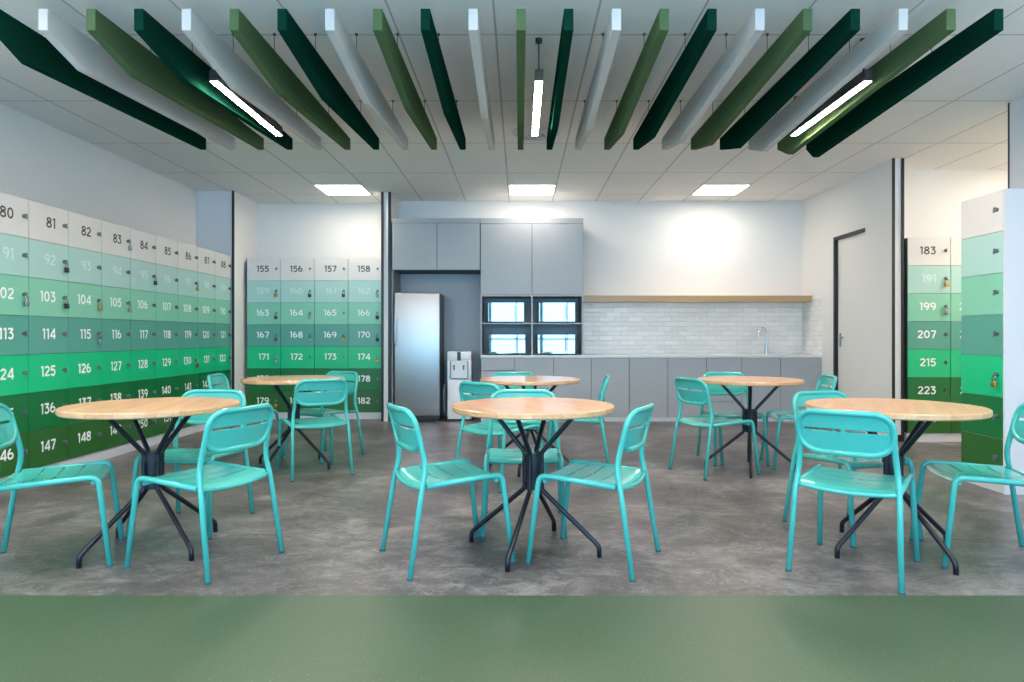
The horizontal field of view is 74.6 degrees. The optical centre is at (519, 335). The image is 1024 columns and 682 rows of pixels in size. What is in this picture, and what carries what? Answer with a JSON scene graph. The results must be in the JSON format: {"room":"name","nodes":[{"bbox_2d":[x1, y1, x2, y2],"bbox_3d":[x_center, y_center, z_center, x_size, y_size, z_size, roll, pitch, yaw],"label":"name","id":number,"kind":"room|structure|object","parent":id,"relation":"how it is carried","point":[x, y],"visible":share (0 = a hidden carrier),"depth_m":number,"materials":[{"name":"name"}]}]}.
{"room":"break room","nodes":[
{"label":"break room","id":0,"kind":"room"},
{"bbox_2d":[0,103,195,245],"bbox_3d":[-4.230,-0.380,3.530,0.120,2.980,10.260,0,0,0],"label":"wall","id":1,"kind":"structure","parent":0,"point":[40,162],"depth_m":6.46,"materials":[{"name":"white"}]},
{"bbox_2d":[196,191,234,388],"bbox_3d":[-3.990,-0.380,8.682,0.600,2.980,0.035,0,0,0],"label":"wall","id":2,"kind":"structure","parent":0,"point":[213,208],"depth_m":8.67,"materials":[{"name":"white paint"}]},
{"bbox_2d":[232,191,233,388],"bbox_3d":[-3.695,-0.380,8.655,0.026,2.980,0.020,0,0,0],"label":"trim","id":3,"kind":"structure","parent":2,"relation":"attached to","point":[232,191],"depth_m":8.64,"materials":[{"name":"black"}]},
{"bbox_2d":[235,192,257,405],"bbox_3d":[-3.990,-0.380,9.085,0.600,2.980,0.770,0,0,0],"label":"wall","id":4,"kind":"structure","parent":0,"point":[246,209],"depth_m":8.94,"materials":[{"name":"white"}]},
{"bbox_2d":[258,203,380,258],"bbox_3d":[-2.990,-0.380,9.535,2.600,2.980,0.130,0,0,0],"label":"wall","id":5,"kind":"structure","parent":0,"point":[285,230],"depth_m":9.47,"materials":[{"name":"white"}]},
{"bbox_2d":[384,192,398,420],"bbox_3d":[-1.739,-0.380,9.105,0.122,2.980,0.730,0,0,0],"label":"wall","id":6,"kind":"structure","parent":0,"point":[394,201],"depth_m":8.74,"materials":[{"name":"white"}]},
{"bbox_2d":[381,192,383,421],"bbox_3d":[-1.788,-0.380,8.731,0.031,2.980,0.018,0,0,0],"label":"trim","id":7,"kind":"structure","parent":6,"relation":"attached to","point":[382,193],"depth_m":8.72,"materials":[{"name":"black"}]},
{"bbox_2d":[388,192,390,421],"bbox_3d":[-1.694,-0.380,8.731,0.036,2.980,0.018,0,0,0],"label":"trim","id":8,"kind":"structure","parent":6,"relation":"attached to","point":[389,193],"depth_m":8.72,"materials":[{"name":"black"}]},
{"bbox_2d":[0,416,1023,681],"bbox_3d":[1.415,1.140,4.050,11.370,0.060,11.300,0,0,0],"label":"floor","id":9,"kind":"structure","parent":0,"point":[726,533],"depth_m":3.05,"materials":[{"name":"grey concrete"}]},
{"bbox_2d":[0,192,27,480],"bbox_3d":[-3.925,0.040,4.864,0.484,2.140,0.440,0,0,0],"label":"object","id":10,"kind":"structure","parent":9,"relation":"on","point":[13,209],"depth_m":4.94,"materials":[{"name":"metal"}]},
{"bbox_2d":[26,200,67,476],"bbox_3d":[-3.925,0.040,5.308,0.484,2.140,0.440,0,0,0],"label":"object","id":11,"kind":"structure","parent":9,"relation":"on","point":[47,354],"depth_m":5.28,"materials":[{"name":"metal"}]},
{"bbox_2d":[0,403,124,567],"bbox_3d":[-2.308,0.723,3.329,0.560,0.779,0.499,0,0,-24],"label":"cafe chair","id":12,"kind":"object","parent":9,"relation":"on","point":[95,471],"visible":1,"depth_m":3.37,"materials":[{"name":"green paint"}]},
{"bbox_2d":[66,211,101,463],"bbox_3d":[-3.925,0.040,5.751,0.484,2.140,0.440,0,0,0],"label":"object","id":13,"kind":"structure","parent":9,"relation":"on","point":[84,317],"depth_m":5.74,"materials":[{"name":"metal"}]},
{"bbox_2d":[100,220,130,460],"bbox_3d":[-3.925,0.040,6.195,0.484,2.140,0.440,0,0,0],"label":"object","id":14,"kind":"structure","parent":9,"relation":"on","point":[116,263],"depth_m":6.19,"materials":[{"name":"metal"}]},
{"bbox_2d":[129,228,155,451],"bbox_3d":[-3.925,0.040,6.639,0.484,2.140,0.440,0,0,0],"label":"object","id":15,"kind":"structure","parent":9,"relation":"on","point":[143,253],"depth_m":6.63,"materials":[{"name":"metal"}]},
{"bbox_2d":[55,397,239,568],"bbox_3d":[-1.920,0.734,3.515,0.840,0.754,0.840,0,0,-12],"label":"round table","id":16,"kind":"object","parent":9,"relation":"on","point":[152,462],"visible":0.93,"depth_m":3.44,"materials":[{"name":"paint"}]},
{"bbox_2d":[154,235,178,443],"bbox_3d":[-3.925,0.040,7.083,0.484,2.140,0.440,0,0,0],"label":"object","id":17,"kind":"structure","parent":9,"relation":"on","point":[167,254],"depth_m":7.07,"materials":[{"name":"metal"}]},
{"bbox_2d":[178,241,197,437],"bbox_3d":[-3.925,0.040,7.527,0.484,2.140,0.440,0,0,0],"label":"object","id":18,"kind":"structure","parent":9,"relation":"on","point":[187,257],"depth_m":7.51,"materials":[{"name":"metal"}]},
{"bbox_2d":[125,389,254,539],"bbox_3d":[-1.915,0.723,3.948,0.499,0.779,0.560,0,0,2],"label":"cafe chair","id":19,"kind":"object","parent":9,"relation":"on","point":[175,455],"visible":0.52,"depth_m":4.13,"materials":[{"name":"green paint"}]},
{"bbox_2d":[123,403,284,584],"bbox_3d":[-1.549,0.723,3.324,0.560,0.779,0.499,0,0,22],"label":"cafe chair","id":20,"kind":"object","parent":9,"relation":"on","point":[213,476],"visible":1,"depth_m":3.21,"materials":[{"name":"green paint"}]},
{"bbox_2d":[197,247,215,431],"bbox_3d":[-3.925,0.040,7.970,0.484,2.140,0.440,0,0,0],"label":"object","id":21,"kind":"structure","parent":9,"relation":"on","point":[206,262],"depth_m":7.94,"materials":[{"name":"metal"}]},
{"bbox_2d":[214,252,231,388],"bbox_3d":[-3.925,0.040,8.414,0.484,2.140,0.440,0,0,0],"label":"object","id":22,"kind":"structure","parent":9,"relation":"on","point":[223,266],"depth_m":8.42,"materials":[{"name":"metal"}]},
{"bbox_2d":[203,373,282,464],"bbox_3d":[-2.433,0.723,5.930,0.560,0.779,0.499,0,0,-4],"label":"cafe chair","id":23,"kind":"object","parent":9,"relation":"on","point":[217,378],"visible":0.31,"depth_m":6.02,"materials":[{"name":"green paint"}]},
{"bbox_2d":[247,259,280,418],"bbox_3d":[-3.417,0.040,9.168,0.446,2.140,0.484,0,0,0],"label":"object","id":24,"kind":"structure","parent":9,"relation":"on","point":[263,275],"depth_m":8.96,"materials":[{"name":"metal"}]},
{"bbox_2d":[240,375,344,469],"bbox_3d":[-1.925,0.734,5.720,0.840,0.754,0.840,0,0,-25],"label":"round table","id":25,"kind":"object","parent":9,"relation":"on","point":[274,381],"visible":0.77,"depth_m":5.64,"materials":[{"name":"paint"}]},
{"bbox_2d":[281,259,314,418],"bbox_3d":[-2.967,0.040,9.168,0.446,2.140,0.484,0,0,0],"label":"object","id":26,"kind":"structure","parent":9,"relation":"on","point":[297,275],"depth_m":8.96,"materials":[{"name":"metal"}]},
{"bbox_2d":[276,378,354,481],"bbox_3d":[-1.675,0.723,5.463,0.499,0.779,0.560,0,0,-33],"label":"cafe chair","id":27,"kind":"object","parent":9,"relation":"on","point":[327,398],"visible":1,"depth_m":5.30,"materials":[{"name":"green paint"}]},
{"bbox_2d":[282,371,364,463],"bbox_3d":[-1.799,0.723,6.173,0.499,0.779,0.560,0,0,28],"label":"cafe chair","id":28,"kind":"object","parent":9,"relation":"on","point":[349,375],"visible":0.67,"depth_m":6.25,"materials":[{"name":"green paint"}]},
{"bbox_2d":[315,259,348,418],"bbox_3d":[-2.517,0.040,9.168,0.446,2.140,0.484,0,0,0],"label":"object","id":29,"kind":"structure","parent":9,"relation":"on","point":[331,275],"depth_m":8.96,"materials":[{"name":"metal"}]},
{"bbox_2d":[348,259,380,418],"bbox_3d":[-2.067,0.040,9.168,0.446,2.140,0.484,0,0,0],"label":"locker","id":30,"kind":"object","parent":9,"relation":"on","point":[364,275],"depth_m":8.96,"materials":[{"name":"metal"}]},
{"bbox_2d":[394,293,443,420],"bbox_3d":[-1.333,0.276,8.948,0.585,1.668,0.604,0,0,0],"label":"refrigerator","id":31,"kind":"object","parent":9,"relation":"on","point":[419,317],"visible":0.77,"depth_m":8.70,"materials":[{"name":"silver metal"}]},
{"bbox_2d":[391,218,480,415],"bbox_3d":[-1.094,-0.210,9.019,1.152,2.640,0.598,0,0,0],"label":"tall cabinet","id":32,"kind":"object","parent":9,"relation":"on","point":[430,255],"visible":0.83,"depth_m":8.78,"materials":[{"name":"grey laminate"}]},
{"bbox_2d":[380,402,515,581],"bbox_3d":[-0.372,0.723,3.379,0.560,0.779,0.499,0,0,-27],"label":"cafe chair","id":33,"kind":"object","parent":9,"relation":"on","point":[460,471],"visible":1,"depth_m":3.28,"materials":[{"name":"green paint"}]},
{"bbox_2d":[443,351,472,420],"bbox_3d":[-0.828,0.655,8.906,0.387,0.910,0.348,0,0,0],"label":"water cooler","id":34,"kind":"object","parent":9,"relation":"on","point":[459,363],"visible":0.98,"depth_m":8.74,"materials":[{"name":"white plastic"}]},
{"bbox_2d":[481,358,513,420],"bbox_3d":[-0.291,0.697,9.012,0.430,0.826,0.585,0,0,0],"label":"base cabinet","id":35,"kind":"object","parent":9,"relation":"on","point":[489,366],"visible":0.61,"depth_m":8.72,"materials":[{"name":"grey laminate"}]},
{"bbox_2d":[480,354,821,357],"bbox_3d":[1.702,0.265,9.010,4.432,0.035,0.604,0,0,0],"label":"countertop","id":36,"kind":"structure","parent":35,"relation":"on","point":[483,355],"depth_m":8.71,"materials":[{"name":"white stone"}]},
{"bbox_2d":[489,334,525,354],"bbox_3d":[-0.169,0.112,8.947,0.483,0.270,0.385,0,0,0],"label":"microwave","id":37,"kind":"object","parent":36,"relation":"on","point":[498,343],"visible":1,"depth_m":8.78,"materials":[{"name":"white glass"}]},
{"bbox_2d":[480,295,582,354],"bbox_3d":[0.154,-0.144,9.019,1.335,0.782,0.598,0,0,0],"label":"shelf unit","id":38,"kind":"object","parent":36,"relation":"on","point":[531,327],"visible":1,"depth_m":9.29,"materials":[{"name":"grey laminate"}]},
{"bbox_2d":[488,302,523,322],"bbox_3d":[-0.184,-0.307,8.947,0.480,0.270,0.385,0,0,0],"label":"microwave","id":39,"kind":"object","parent":38,"relation":"on","point":[497,311],"visible":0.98,"depth_m":8.78,"materials":[{"name":"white glass"}]},
{"bbox_2d":[538,302,574,322],"bbox_3d":[0.483,-0.307,8.947,0.481,0.270,0.385,0,0,0],"label":"microwave","id":40,"kind":"object","parent":38,"relation":"on","point":[547,311],"visible":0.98,"depth_m":8.78,"materials":[{"name":"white glass"}]},
{"bbox_2d":[537,334,574,354],"bbox_3d":[0.476,0.112,8.947,0.496,0.270,0.385,0,0,0],"label":"microwave","id":41,"kind":"object","parent":36,"relation":"on","point":[546,343],"visible":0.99,"depth_m":8.78,"materials":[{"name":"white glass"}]},
{"bbox_2d":[455,381,545,493],"bbox_3d":[-0.152,0.723,5.098,0.499,0.779,0.560,0,0,40],"label":"cafe chair","id":42,"kind":"object","parent":9,"relation":"on","point":[486,388],"visible":0.61,"depth_m":4.98,"materials":[{"name":"green paint"}]},
{"bbox_2d":[490,372,542,465],"bbox_3d":[-0.045,0.723,6.033,0.499,0.779,0.560,0,0,-3],"label":"cafe chair","id":43,"kind":"object","parent":9,"relation":"on","point":[497,373],"visible":0.1,"depth_m":6.26,"materials":[{"name":"green paint"}]},
{"bbox_2d":[480,389,566,538],"bbox_3d":[0.020,0.723,3.958,0.499,0.779,0.560,0,0,0],"label":"cafe chair","id":44,"kind":"object","parent":9,"relation":"on","point":[492,455],"visible":0.61,"depth_m":3.99,"materials":[{"name":"green paint"}]},
{"bbox_2d":[480,376,579,476],"bbox_3d":[0.083,0.734,5.640,0.840,0.754,0.840,0,0,-30],"label":"round table","id":45,"kind":"object","parent":9,"relation":"on","point":[523,381],"visible":0.59,"depth_m":5.51,"materials":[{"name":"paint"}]},
{"bbox_2d":[452,397,613,571],"bbox_3d":[0.068,0.734,3.500,0.840,0.754,0.840,0,0,-24],"label":"round table","id":46,"kind":"object","parent":9,"relation":"on","point":[518,409],"visible":0.98,"depth_m":3.44,"materials":[{"name":"brown wood"}]},
{"bbox_2d":[514,358,553,393],"bbox_3d":[0.181,0.697,9.012,0.512,0.826,0.585,0,0,0],"label":"base cabinet","id":47,"kind":"object","parent":9,"relation":"on","point":[537,366],"visible":0.31,"depth_m":8.72,"materials":[{"name":"grey laminate"}]},
{"bbox_2d":[554,358,590,399],"bbox_3d":[0.681,0.697,9.012,0.486,0.826,0.585,0,0,0],"label":"base cabinet","id":48,"kind":"object","parent":9,"relation":"on","point":[580,368],"visible":0.4,"depth_m":8.72,"materials":[{"name":"grey laminate"}]},
{"bbox_2d":[545,375,610,471],"bbox_3d":[0.493,0.723,5.700,0.560,0.779,0.499,0,0,6],"label":"cafe chair","id":49,"kind":"object","parent":9,"relation":"on","point":[607,378],"visible":0.63,"depth_m":5.48,"materials":[{"name":"green paint"}]},
{"bbox_2d":[525,403,660,582],"bbox_3d":[0.377,0.723,3.364,0.560,0.779,0.499,0,0,26],"label":"cafe chair","id":50,"kind":"object","parent":9,"relation":"on","point":[616,476],"visible":1,"depth_m":3.26,"materials":[{"name":"green paint"}]},
{"bbox_2d":[591,358,628,420],"bbox_3d":[1.171,0.697,9.012,0.494,0.826,0.585,0,0,0],"label":"base cabinet","id":51,"kind":"object","parent":9,"relation":"on","point":[617,392],"visible":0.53,"depth_m":8.72,"materials":[{"name":"grey laminate"}]},
{"bbox_2d":[629,358,667,420],"bbox_3d":[1.669,0.697,9.012,0.500,0.826,0.585,0,0,0],"label":"base cabinet","id":52,"kind":"object","parent":9,"relation":"on","point":[648,377],"visible":0.64,"depth_m":8.72,"materials":[{"name":"grey laminate"}]},
{"bbox_2d":[668,358,705,420],"bbox_3d":[2.171,0.697,9.012,0.503,0.826,0.585,0,0,0],"label":"base cabinet","id":53,"kind":"object","parent":9,"relation":"on","point":[677,367],"visible":0.56,"depth_m":8.72,"materials":[{"name":"grey laminate"}]},
{"bbox_2d":[668,377,760,480],"bbox_3d":[1.581,0.723,5.486,0.560,0.779,0.499,0,0,-21],"label":"cafe chair","id":54,"kind":"object","parent":9,"relation":"on","point":[688,396],"visible":1,"depth_m":5.37,"materials":[{"name":"green paint"}]},
{"bbox_2d":[706,358,740,419],"bbox_3d":[2.650,0.697,9.012,0.454,0.826,0.585,0,0,0],"label":"base cabinet","id":55,"kind":"object","parent":9,"relation":"on","point":[720,403],"visible":0.44,"depth_m":8.72,"materials":[{"name":"grey laminate"}]},
{"bbox_2d":[696,372,769,466],"bbox_3d":[1.890,0.723,5.993,0.499,0.779,0.560,0,0,0],"label":"cafe chair","id":56,"kind":"object","parent":9,"relation":"on","point":[714,389],"visible":0.59,"depth_m":6.19,"materials":[{"name":"green paint"}]},
{"bbox_2d":[698,376,804,477],"bbox_3d":[1.910,0.734,5.585,0.840,0.754,0.840,0,0,-28],"label":"round table","id":57,"kind":"object","parent":9,"relation":"on","point":[750,413],"visible":0.91,"depth_m":5.52,"materials":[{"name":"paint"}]},
{"bbox_2d":[741,358,779,420],"bbox_3d":[3.129,0.697,9.012,0.504,0.826,0.585,0,0,0],"label":"base cabinet","id":58,"kind":"object","parent":9,"relation":"on","point":[766,367],"visible":0.44,"depth_m":8.72,"materials":[{"name":"grey laminate"}]},
{"bbox_2d":[780,358,818,420],"bbox_3d":[3.633,0.697,9.012,0.502,0.826,0.585,0,0,0],"label":"base cabinet","id":59,"kind":"object","parent":9,"relation":"on","point":[807,369],"visible":0.38,"depth_m":8.72,"materials":[{"name":"grey laminate"}]},
{"bbox_2d":[759,374,841,469],"bbox_3d":[2.403,0.723,5.780,0.560,0.779,0.499,0,0,7],"label":"cafe chair","id":60,"kind":"object","parent":9,"relation":"on","point":[826,379],"visible":0.52,"depth_m":5.79,"materials":[{"name":"green paint"}]},
{"bbox_2d":[785,408,920,595],"bbox_3d":[1.613,0.723,3.235,0.499,0.779,0.560,0,0,38],"label":"cafe chair","id":61,"kind":"object","parent":9,"relation":"on","point":[843,443],"visible":1,"depth_m":3.09,"materials":[{"name":"green paint"}]},
{"bbox_2d":[782,390,923,548],"bbox_3d":[1.886,0.723,3.843,0.499,0.779,0.560,0,0,-17],"label":"cafe chair","id":62,"kind":"object","parent":9,"relation":"on","point":[799,399],"visible":0.45,"depth_m":3.86,"materials":[{"name":"green paint"}]},
{"bbox_2d":[805,398,992,574],"bbox_3d":[1.925,0.734,3.465,0.840,0.754,0.840,0,0,28],"label":"round table","id":63,"kind":"object","parent":9,"relation":"on","point":[921,411],"visible":0.73,"depth_m":3.38,"materials":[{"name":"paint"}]},
{"bbox_2d":[904,238,949,441],"bbox_3d":[4.287,0.040,7.248,0.446,2.140,0.484,0,0,0],"label":"lockers","id":64,"kind":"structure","parent":9,"relation":"on","point":[926,260],"depth_m":7.04,"materials":[{"name":"metal"}]},
{"bbox_2d":[949,238,962,441],"bbox_3d":[4.737,0.040,7.248,0.446,2.140,0.484,0,0,0],"label":"lockers","id":65,"kind":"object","parent":9,"relation":"on","point":[955,243],"depth_m":7.04,"materials":[{"name":"metal"}]},
{"bbox_2d":[909,403,1023,568],"bbox_3d":[2.338,0.723,3.369,0.560,0.779,0.499,0,0,13],"label":"cafe chair","id":66,"kind":"object","parent":9,"relation":"on","point":[956,472],"visible":0.99,"depth_m":3.46,"materials":[{"name":"green paint"}]},
{"bbox_2d":[961,189,1023,494],"bbox_3d":[3.597,0.039,4.931,0.484,2.141,0.464,0,0,0],"label":"lockers","id":67,"kind":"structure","parent":9,"relation":"on","point":[992,224],"depth_m":4.83,"materials":[{"name":"metal"}]},
{"bbox_2d":[0,0,1023,202],"bbox_3d":[1.415,-1.910,4.050,11.370,0.080,11.300,0,0,0],"label":"ceiling","id":68,"kind":"structure","parent":0,"point":[957,120],"depth_m":5.38,"materials":[{"name":"paint"}]},
{"bbox_2d":[0,9,205,149],"bbox_3d":[-2.789,-1.702,4.745,0.050,0.335,2.350,0,0,0],"label":"ceiling baffle","id":69,"kind":"object","parent":68,"relation":"hanging from","point":[30,48],"depth_m":4.11,"materials":[{"name":"green fabric"}]},
{"bbox_2d":[38,9,234,149],"bbox_3d":[-2.535,-1.702,4.745,0.050,0.335,2.350,0,0,0],"label":"ceiling baffle","id":70,"kind":"object","parent":68,"relation":"hanging from","point":[87,56],"depth_m":4.12,"materials":[{"name":"grey fabric"}]},
{"bbox_2d":[86,9,263,149],"bbox_3d":[-2.281,-1.703,4.745,0.050,0.335,2.350,0,0,0],"label":"ceiling baffle","id":71,"kind":"object","parent":68,"relation":"hanging from","point":[139,62],"depth_m":4.15,"materials":[{"name":"green fabric"}]},
{"bbox_2d":[134,9,292,149],"bbox_3d":[-2.027,-1.703,4.745,0.050,0.335,2.350,0,0,0],"label":"ceiling baffle","id":72,"kind":"object","parent":68,"relation":"hanging from","point":[192,71],"depth_m":4.06,"materials":[{"name":"green fabric"}]},
{"bbox_2d":[209,69,282,135],"bbox_3d":[-1.905,-1.726,4.745,0.051,0.287,1.150,0,0,0],"label":"pendant light","id":73,"kind":"object","parent":68,"relation":"hanging from","point":[264,119],"visible":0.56,"depth_m":4.66,"materials":[{"name":"plastic"}]},
{"bbox_2d":[182,9,321,149],"bbox_3d":[-1.773,-1.703,4.745,0.050,0.335,2.350,0,0,0],"label":"ceiling baffle","id":74,"kind":"object","parent":68,"relation":"hanging from","point":[231,68],"depth_m":4.20,"materials":[{"name":"grey fabric"}]},
{"bbox_2d":[230,9,349,149],"bbox_3d":[-1.519,-1.703,4.745,0.050,0.335,2.350,0,0,0],"label":"ceiling baffle","id":75,"kind":"object","parent":68,"relation":"hanging from","point":[281,78],"depth_m":4.23,"materials":[{"name":"green fabric"}]},
{"bbox_2d":[277,9,378,149],"bbox_3d":[-1.265,-1.703,4.745,0.050,0.335,2.350,0,0,0],"label":"ceiling baffle","id":76,"kind":"object","parent":68,"relation":"hanging from","point":[316,70],"depth_m":4.23,"materials":[{"name":"green fabric"}]},
{"bbox_2d":[313,184,371,194],"bbox_3d":[-2.250,-1.864,8.570,0.600,0.012,0.600,0,0,0],"label":"recessed light","id":77,"kind":"object","parent":68,"relation":"in","point":[328,189],"visible":1,"depth_m":8.54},
{"bbox_2d":[325,9,407,149],"bbox_3d":[-1.011,-1.702,4.745,0.050,0.335,2.350,0,0,0],"label":"ceiling baffle","id":78,"kind":"object","parent":68,"relation":"hanging from","point":[362,79],"depth_m":4.23,"materials":[{"name":"grey fabric"}]},
{"bbox_2d":[373,9,436,149],"bbox_3d":[-0.757,-1.702,4.745,0.050,0.335,2.350,0,0,0],"label":"ceiling baffle","id":79,"kind":"object","parent":68,"relation":"hanging from","point":[410,99],"depth_m":4.22,"materials":[{"name":"green fabric"}]},
{"bbox_2d":[421,9,465,149],"bbox_3d":[-0.503,-1.702,4.745,0.050,0.335,2.350,0,0,0],"label":"ceiling baffle","id":80,"kind":"object","parent":68,"relation":"hanging from","point":[430,36],"depth_m":4.20,"materials":[{"name":"green fabric"}]},
{"bbox_2d":[468,9,494,149],"bbox_3d":[-0.249,-1.702,4.745,0.050,0.335,2.350,0,0,0],"label":"ceiling baffle","id":81,"kind":"object","parent":68,"relation":"hanging from","point":[473,16],"depth_m":4.12,"materials":[{"name":"grey fabric"}]},
{"bbox_2d":[516,9,525,149],"bbox_3d":[0.005,-1.702,4.745,0.050,0.335,2.350,0,0,0],"label":"ceiling baffle","id":82,"kind":"object","parent":68,"relation":"hanging from","point":[520,13],"depth_m":4.03,"materials":[{"name":"green fabric"}]},
{"bbox_2d":[508,184,556,194],"bbox_3d":[0.150,-1.864,8.570,0.600,0.012,0.600,0,0,0],"label":"recessed light","id":83,"kind":"object","parent":68,"relation":"in","point":[513,189],"visible":1,"depth_m":8.54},
{"bbox_2d":[512,125,560,139],"bbox_3d":[0.150,-1.855,6.170,0.450,0.030,0.450,0,0,0],"label":"ceiling vent","id":84,"kind":"object","parent":68,"relation":"in","point":[543,129],"visible":0.59,"depth_m":6.12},
{"bbox_2d":[532,37,542,135],"bbox_3d":[0.118,-1.726,4.745,0.051,0.287,1.150,0,0,0],"label":"pendant light","id":85,"kind":"object","parent":68,"relation":"hanging from","point":[538,79],"visible":1,"depth_m":4.44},
{"bbox_2d":[532,81,542,135],"bbox_3d":[0.118,-1.590,4.745,0.045,0.014,1.126,0,0,0],"label":"diffuser","id":86,"kind":"object","parent":85,"relation":"attached to","point":[538,85],"depth_m":4.64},
{"bbox_2d":[547,9,572,149],"bbox_3d":[0.259,-1.702,4.745,0.050,0.335,2.350,0,0,0],"label":"ceiling baffle","id":87,"kind":"object","parent":68,"relation":"hanging from","point":[566,34],"depth_m":4.16,"materials":[{"name":"green fabric"}]},
{"bbox_2d":[575,9,620,149],"bbox_3d":[0.513,-1.703,4.745,0.050,0.335,2.350,0,0,0],"label":"ceiling baffle","id":88,"kind":"object","parent":68,"relation":"hanging from","point":[612,33],"depth_m":4.23,"materials":[{"name":"grey fabric"}]},
{"bbox_2d":[604,9,668,149],"bbox_3d":[0.767,-1.703,4.745,0.050,0.335,2.350,0,0,0],"label":"ceiling baffle","id":89,"kind":"object","parent":68,"relation":"hanging from","point":[659,30],"depth_m":4.27,"materials":[{"name":"green fabric"}]},
{"bbox_2d":[633,9,716,149],"bbox_3d":[1.021,-1.703,4.745,0.050,0.335,2.350,0,0,0],"label":"ceiling baffle","id":90,"kind":"object","parent":68,"relation":"hanging from","point":[706,29],"depth_m":4.30,"materials":[{"name":"green fabric"}]},
{"bbox_2d":[662,9,764,149],"bbox_3d":[1.275,-1.702,4.745,0.050,0.335,2.350,0,0,0],"label":"ceiling baffle","id":91,"kind":"object","parent":68,"relation":"hanging from","point":[734,54],"depth_m":4.32,"materials":[{"name":"grey fabric"}]},
{"bbox_2d":[690,184,751,194],"bbox_3d":[2.550,-1.864,8.570,0.600,0.012,0.600,0,0,0],"label":"recessed light","id":92,"kind":"object","parent":68,"relation":"in","point":[704,189],"visible":1,"depth_m":8.54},
{"bbox_2d":[691,9,811,149],"bbox_3d":[1.529,-1.702,4.745,0.050,0.335,2.350,0,0,0],"label":"ceiling baffle","id":93,"kind":"object","parent":68,"relation":"hanging from","point":[800,27],"depth_m":4.33,"materials":[{"name":"green fabric"}]},
{"bbox_2d":[720,9,859,149],"bbox_3d":[1.783,-1.702,4.745,0.050,0.335,2.350,0,0,0],"label":"ceiling baffle","id":94,"kind":"object","parent":68,"relation":"hanging from","point":[847,27],"depth_m":4.33,"materials":[{"name":"green fabric"}]},
{"bbox_2d":[748,9,907,151],"bbox_3d":[2.037,-1.702,4.745,0.050,0.335,2.350,0,0,0],"label":"ceiling baffle","id":95,"kind":"object","parent":68,"relation":"hanging from","point":[895,26],"depth_m":4.38,"materials":[{"name":"grey fabric"}]},
{"bbox_2d":[790,37,872,135],"bbox_3d":[2.164,-1.726,4.745,0.051,0.287,1.150,0,0,0],"label":"pendant light","id":96,"kind":"object","parent":68,"relation":"hanging from","point":[865,77],"visible":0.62,"depth_m":4.54,"materials":[{"name":"plastic"}]},
{"bbox_2d":[791,81,870,135],"bbox_3d":[2.164,-1.590,4.745,0.045,0.014,1.126,0,0,0],"label":"diffuser","id":97,"kind":"object","parent":96,"relation":"attached to","point":[856,86],"depth_m":4.66,"materials":[{"name":"plastic"}]},
{"bbox_2d":[777,9,955,154],"bbox_3d":[2.291,-1.702,4.745,0.050,0.335,2.350,0,0,0],"label":"ceiling baffle","id":98,"kind":"object","parent":68,"relation":"hanging from","point":[942,25],"depth_m":4.14,"materials":[{"name":"green fabric"}]},
{"bbox_2d":[806,9,1002,156],"bbox_3d":[2.545,-1.702,4.745,0.050,0.335,2.350,0,0,0],"label":"ceiling baffle","id":99,"kind":"object","parent":68,"relation":"hanging from","point":[989,25],"depth_m":4.34,"materials":[{"name":"green fabric"}]},
{"bbox_2d":[399,201,802,353],"bbox_3d":[1.181,-0.380,9.376,5.718,2.980,0.128,0,0,0],"label":"wall","id":100,"kind":"structure","parent":0,"point":[631,248],"depth_m":9.32,"materials":[{"name":"white"}]},
{"bbox_2d":[480,218,582,294],"bbox_3d":[0.154,-1.032,9.019,1.335,0.995,0.598,0,0,0],"label":"upper cabinet","id":101,"kind":"object","parent":100,"relation":"attached to","point":[519,256],"visible":0.98,"depth_m":8.72,"materials":[{"name":"grey laminate"}]},
{"bbox_2d":[583,296,811,302],"bbox_3d":[2.368,-0.502,9.159,3.088,0.080,0.318,0,0,0],"label":"wall shelf","id":102,"kind":"object","parent":100,"relation":"attached to","point":[586,299],"visible":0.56,"depth_m":9.00,"materials":[{"name":"brown wood"}]},
{"bbox_2d":[802,159,900,434],"bbox_3d":[3.974,-0.380,8.200,0.122,2.980,2.240,0,0,0],"label":"wall","id":103,"kind":"structure","parent":0,"point":[864,200],"depth_m":7.58,"materials":[{"name":"white"}]},
{"bbox_2d":[833,228,864,390],"bbox_3d":[3.955,-0.060,8.015,0.079,2.340,0.769,0,0,0],"label":"trim","id":104,"kind":"structure","parent":103,"relation":"attached to","point":[835,239],"depth_m":8.36,"materials":[{"name":"black"}]},
{"bbox_2d":[837,232,864,431],"bbox_3d":[3.957,-0.045,7.998,0.074,2.299,0.734,0,0,0],"label":"door","id":105,"kind":"structure","parent":103,"relation":"in","point":[851,250],"depth_m":8.03,"materials":[{"name":"white"}]},
{"bbox_2d":[892,158,894,422],"bbox_3d":[3.929,-0.380,7.071,0.025,2.980,0.018,0,0,0],"label":"trim","id":106,"kind":"structure","parent":103,"relation":"attached to","point":[893,159],"depth_m":7.06,"materials":[{"name":"black"}]},
{"bbox_2d":[901,158,903,441],"bbox_3d":[4.027,-0.380,7.071,0.025,2.980,0.018,0,0,0],"label":"trim","id":107,"kind":"structure","parent":103,"relation":"attached to","point":[902,159],"depth_m":7.06,"materials":[{"name":"black"}]},
{"bbox_2d":[904,170,1007,238],"bbox_3d":[5.567,-0.380,7.620,3.065,2.980,0.120,0,0,0],"label":"wall","id":108,"kind":"structure","parent":0,"point":[933,199],"depth_m":7.56,"materials":[{"name":"white"}]},
{"bbox_2d":[1010,96,1023,188],"bbox_3d":[3.980,-0.380,1.890,0.120,2.980,6.980,0,0,0],"label":"wall","id":109,"kind":"structure","parent":0,"point":[1016,106],"depth_m":5.29,"materials":[{"name":"white paint"}]},
{"bbox_2d":[1008,102,1009,188],"bbox_3d":[3.929,-0.380,5.388,0.023,2.980,0.016,0,0,0],"label":"trim","id":110,"kind":"structure","parent":109,"relation":"attached to","point":[1009,102],"depth_m":5.38,"materials":[{"name":"black"}]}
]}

